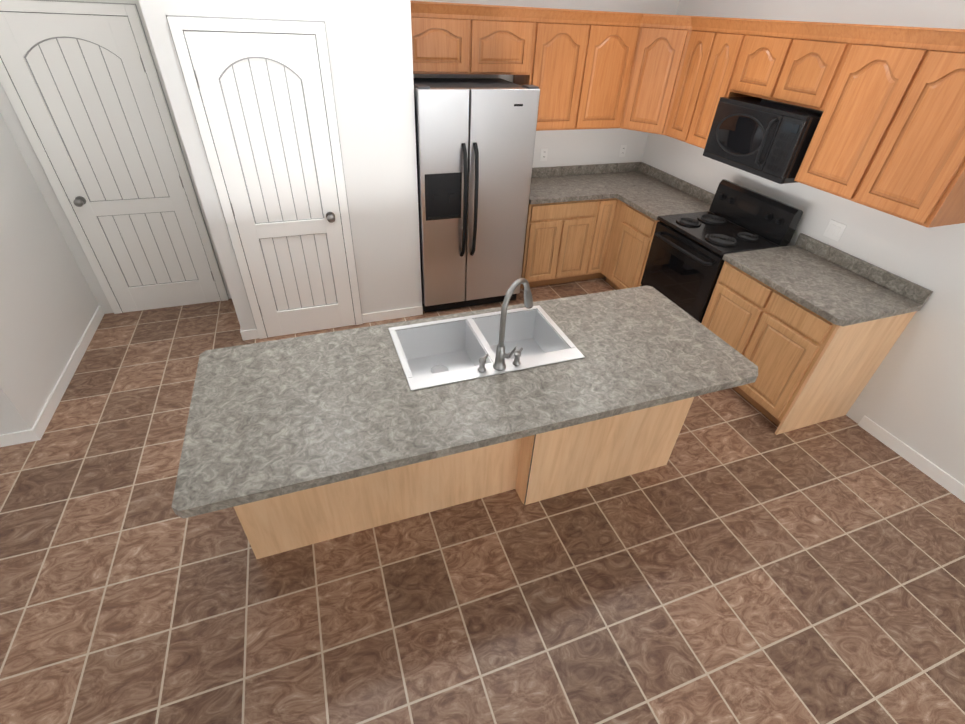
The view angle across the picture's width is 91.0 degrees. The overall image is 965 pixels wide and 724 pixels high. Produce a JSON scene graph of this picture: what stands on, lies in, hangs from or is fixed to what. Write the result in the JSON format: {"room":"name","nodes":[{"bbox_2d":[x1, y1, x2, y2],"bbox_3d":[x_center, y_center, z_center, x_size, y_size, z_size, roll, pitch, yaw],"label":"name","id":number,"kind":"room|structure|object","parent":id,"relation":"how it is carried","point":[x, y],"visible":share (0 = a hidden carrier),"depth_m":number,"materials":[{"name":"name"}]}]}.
{"room":"kitchen","nodes":[
{"label":"kitchen","id":0,"kind":"room"},
{"bbox_2d":[0,353,41,434],"bbox_3d":[-3.805,-0.472,1.750,2.410,2.790,0.120,-10,39,-17],"label":"wall","id":1,"kind":"structure","parent":0,"point":[18,412],"depth_m":2.78,"materials":[{"name":"white paint"}]},
{"bbox_2d":[0,425,43,446],"bbox_3d":[-3.835,0.646,2.513,2.422,0.085,0.012,-10,39,-17],"label":"baseboard","id":2,"kind":"structure","parent":1,"relation":"attached to","point":[34,434],"depth_m":2.84,"materials":[{"name":"white paint"}]},
{"bbox_2d":[0,113,97,408],"bbox_3d":[-2.992,-1.116,2.666,0.120,2.790,1.375,-10,39,-17],"label":"wall","id":3,"kind":"structure","parent":0,"point":[48,304],"depth_m":3.15,"materials":[{"name":"white paint"}]},
{"bbox_2d":[34,305,103,431],"bbox_3d":[-2.965,-0.007,3.446,0.012,0.085,1.510,-10,39,-17],"label":"baseboard","id":4,"kind":"structure","parent":3,"relation":"attached to","point":[57,393],"depth_m":3.33,"materials":[{"name":"white paint"}]},
{"bbox_2d":[139,0,421,330],"bbox_3d":[-1.293,-1.631,3.474,1.468,2.790,0.730,-10,39,-17],"label":"wall","id":5,"kind":"structure","parent":0,"point":[370,51],"depth_m":3.19,"materials":[{"name":"white paint"}]},
{"bbox_2d":[240,327,247,340],"bbox_3d":[-2.044,-0.420,4.062,0.012,0.085,0.742,-10,39,-17],"label":"baseboard","id":6,"kind":"structure","parent":5,"relation":"attached to","point":[244,334],"depth_m":3.79,"materials":[{"name":"white paint"}]},
{"bbox_2d":[166,15,362,338],"bbox_3d":[-1.363,-1.087,3.304,0.836,2.118,0.101,-10,39,-17],"label":"door","id":7,"kind":"structure","parent":5,"relation":"attached to","point":[261,95],"depth_m":3.15,"materials":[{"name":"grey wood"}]},
{"bbox_2d":[362,306,422,322],"bbox_3d":[-0.783,-0.417,4.148,0.528,0.085,0.012,-10,39,-17],"label":"baseboard","id":8,"kind":"structure","parent":5,"relation":"attached to","point":[418,310],"depth_m":4.14,"materials":[{"name":"white paint"}]},
{"bbox_2d":[0,0,678,313],"bbox_3d":[-0.764,-1.999,4.002,5.400,2.790,0.120,-10,39,-17],"label":"wall","id":9,"kind":"structure","parent":0,"point":[582,147],"depth_m":3.97,"materials":[{"name":"white paint"}]},
{"bbox_2d":[0,0,228,313],"bbox_3d":[-2.667,-1.327,3.506,0.896,2.148,0.101,-10,39,-17],"label":"door","id":10,"kind":"structure","parent":9,"relation":"attached to","point":[81,85],"depth_m":3.38,"materials":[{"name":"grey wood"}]},
{"bbox_2d":[410,1,473,73],"bbox_3d":[-0.388,-2.414,3.532,0.513,0.430,0.347,-10,39,-17],"label":"upper cabinet","id":11,"kind":"object","parent":9,"relation":"attached to","point":[442,32],"depth_m":3.41,"materials":[{"name":"brown wood"}]},
{"bbox_2d":[474,4,537,76],"bbox_3d":[0.094,-2.502,3.684,0.513,0.430,0.347,-10,39,-17],"label":"upper cabinet","id":12,"kind":"object","parent":9,"relation":"attached to","point":[505,37],"depth_m":3.56,"materials":[{"name":"brown wood"}]},
{"bbox_2d":[540,148,547,160],"bbox_3d":[0.591,-1.986,4.541,0.072,0.116,0.008,-10,39,-17],"label":"electrical outlet plate","id":13,"kind":"object","parent":9,"relation":"attached to","point":[544,153],"visible":1,"depth_m":4.54,"materials":[{"name":"white plastic"}]},
{"bbox_2d":[513,8,593,130],"bbox_3d":[0.548,-2.423,3.952,0.470,0.840,0.347,-10,39,-17],"label":"upper cabinet","id":14,"kind":"object","parent":9,"relation":"attached to","point":[562,53],"depth_m":3.80,"materials":[{"name":"brown wood"}]},
{"bbox_2d":[578,11,641,128],"bbox_3d":[0.989,-2.503,4.090,0.469,0.840,0.347,-10,39,-17],"label":"upper cabinet","id":15,"kind":"object","parent":9,"relation":"attached to","point":[614,39],"depth_m":3.94,"materials":[{"name":"brown wood"}]},
{"bbox_2d":[619,145,626,156],"bbox_3d":[1.422,-2.138,4.802,0.072,0.116,0.008,-10,39,-17],"label":"electrical outlet plate","id":16,"kind":"object","parent":9,"relation":"attached to","point":[622,152],"visible":1,"depth_m":4.80,"materials":[{"name":"white plastic"}]},
{"bbox_2d":[0,277,964,723],"bbox_3d":[-0.884,1.189,2.154,7.810,0.100,8.620,-10,39,-17],"label":"floor","id":17,"kind":"structure","parent":0,"point":[736,559],"depth_m":2.27,"materials":[{"name":"tile"}]},
{"bbox_2d":[219,397,693,558],"bbox_3d":[-0.053,0.311,2.572,2.361,0.874,0.632,-10,39,-17],"label":"kitchen island","id":18,"kind":"object","parent":17,"relation":"on","point":[548,465],"depth_m":2.49,"materials":[{"name":"brown wood"}]},
{"bbox_2d":[171,285,757,518],"bbox_3d":[0.020,0.018,2.203,2.460,0.040,0.910,-10,39,-17],"label":"island countertop","id":19,"kind":"structure","parent":18,"relation":"on","point":[266,420],"depth_m":1.99,"materials":[{"name":"grey stone"}]},
{"bbox_2d":[388,305,584,390],"bbox_3d":[0.003,-0.020,2.371,0.840,0.196,0.505,-10,39,-17],"label":"sink","id":20,"kind":"object","parent":19,"relation":"in","point":[440,353],"visible":0.83,"depth_m":2.46,"materials":[{"name":"white ceramic"}]},
{"bbox_2d":[478,278,532,372],"bbox_3d":[0.118,-0.174,2.090,0.310,0.397,0.225,-10,39,-17],"label":"faucet","id":21,"kind":"object","parent":19,"relation":"on","point":[499,364],"visible":1,"depth_m":2.09,"materials":[{"name":"silver metal"}]},
{"bbox_2d":[413,78,539,312],"bbox_3d":[-0.159,-1.391,4.076,0.908,1.782,0.849,-10,39,-17],"label":"fridge","id":22,"kind":"object","parent":17,"relation":"on","point":[475,141],"visible":0.92,"depth_m":3.69,"materials":[{"name":"grey metal"}]},
{"bbox_2d":[520,199,603,288],"bbox_3d":[0.621,-1.256,4.708,0.695,0.874,0.618,-10,39,-17],"label":"base cabinet","id":23,"kind":"object","parent":17,"relation":"on","point":[559,237],"depth_m":4.44,"materials":[{"name":"brown wood"}]},
{"bbox_2d":[529,162,714,220],"bbox_3d":[1.141,-1.555,4.305,1.547,0.130,1.224,-10,39,-17],"label":"countertop","id":24,"kind":"structure","parent":23,"relation":"on","point":[654,193],"depth_m":4.44,"materials":[{"name":"stone"}]},
{"bbox_2d":[588,198,615,278],"bbox_3d":[1.037,-1.332,4.839,0.192,0.874,0.618,-10,39,-17],"label":"base cabinet","id":25,"kind":"object","parent":17,"relation":"on","point":[606,206],"depth_m":4.59,"materials":[{"name":"brown wood"}]},
{"bbox_2d":[600,198,658,289],"bbox_3d":[1.631,-1.056,4.514,0.673,0.874,0.625,-10,39,-17],"label":"base cabinet","id":26,"kind":"object","parent":17,"relation":"on","point":[610,239],"depth_m":4.36,"materials":[{"name":"brown wood"}]},
{"bbox_2d":[640,179,802,322],"bbox_3d":[1.834,-0.769,3.892,0.738,1.179,0.754,-10,39,-17],"label":"stove","id":27,"kind":"object","parent":17,"relation":"on","point":[684,262],"visible":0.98,"depth_m":3.67,"materials":[{"name":"black metal"}]},
{"bbox_2d":[701,261,916,434],"bbox_3d":[2.151,-0.172,3.373,0.672,0.874,0.907,-10,39,-17],"label":"base cabinet","id":28,"kind":"object","parent":17,"relation":"on","point":[814,368],"visible":0.81,"depth_m":3.08,"materials":[{"name":"brown wood"}]},
{"bbox_2d":[723,233,932,325],"bbox_3d":[2.170,-0.569,3.065,0.682,0.130,0.922,-10,39,-17],"label":"countertop","id":29,"kind":"structure","parent":28,"relation":"on","point":[833,285],"depth_m":3.01,"materials":[{"name":"stone"}]},
{"bbox_2d":[642,0,964,484],"bbox_3d":[2.974,-0.313,2.022,0.120,2.790,7.540,-10,39,-17],"label":"wall","id":30,"kind":"structure","parent":0,"point":[912,395],"depth_m":2.96,"materials":[{"name":"white paint"}]},
{"bbox_2d":[622,13,693,134],"bbox_3d":[1.536,-2.505,4.132,0.582,0.840,0.652,-10,39,-17],"label":"upper cabinet","id":31,"kind":"object","parent":30,"relation":"attached to","point":[662,37],"depth_m":3.92,"materials":[{"name":"brown wood"}]},
{"bbox_2d":[662,16,717,140],"bbox_3d":[1.805,-2.255,3.817,0.348,0.840,0.286,-10,39,-17],"label":"upper cabinet","id":32,"kind":"object","parent":30,"relation":"attached to","point":[701,28],"depth_m":3.76,"materials":[{"name":"brown wood"}]},
{"bbox_2d":[682,17,749,148],"bbox_3d":[1.902,-2.090,3.604,0.348,0.840,0.287,-10,39,-17],"label":"upper cabinet","id":33,"kind":"object","parent":30,"relation":"attached to","point":[726,40],"depth_m":3.52,"materials":[{"name":"brown wood"}]},
{"bbox_2d":[726,19,793,98],"bbox_3d":[2.025,-2.058,3.229,0.348,0.430,0.390,-10,39,-17],"label":"upper cabinet","id":34,"kind":"object","parent":30,"relation":"attached to","point":[764,45],"depth_m":3.18,"materials":[{"name":"brown wood"}]},
{"bbox_2d":[766,21,857,110],"bbox_3d":[2.158,-1.833,2.939,0.348,0.430,0.390,-10,39,-17],"label":"upper cabinet","id":35,"kind":"object","parent":30,"relation":"attached to","point":[811,61],"depth_m":2.88,"materials":[{"name":"brown wood"}]},
{"bbox_2d":[703,97,822,183],"bbox_3d":[2.014,-1.582,3.344,0.460,0.400,0.750,-10,39,-17],"label":"microwave","id":36,"kind":"object","parent":35,"relation":"attached to","point":[770,140],"visible":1,"depth_m":3.21,"materials":[{"name":"black plastic"}]},
{"bbox_2d":[823,219,846,241],"bbox_3d":[2.413,-0.902,3.250,0.008,0.116,0.120,-10,39,-17],"label":"switch plate","id":37,"kind":"object","parent":30,"relation":"attached to","point":[834,230],"visible":1,"depth_m":3.25,"materials":[{"name":"white plastic"}]},
{"bbox_2d":[794,24,933,198],"bbox_3d":[2.287,-1.434,2.758,0.348,0.840,0.424,-10,39,-17],"label":"upper cabinet","id":38,"kind":"object","parent":30,"relation":"attached to","point":[878,64],"depth_m":2.67,"materials":[{"name":"brown wood"}]},
{"bbox_2d":[846,28,964,227],"bbox_3d":[2.431,-1.190,2.442,0.348,0.840,0.425,-10,39,-17],"label":"upper cabinet","id":39,"kind":"object","parent":30,"relation":"attached to","point":[888,137],"depth_m":2.43,"materials":[{"name":"brown wood"}]},
{"bbox_2d":[858,416,964,502],"bbox_3d":[3.357,1.635,1.708,0.012,0.085,4.270,-10,39,-17],"label":"baseboard","id":40,"kind":"structure","parent":30,"relation":"attached to","point":[942,478],"depth_m":3.02,"materials":[{"name":"white paint"}]}
]}

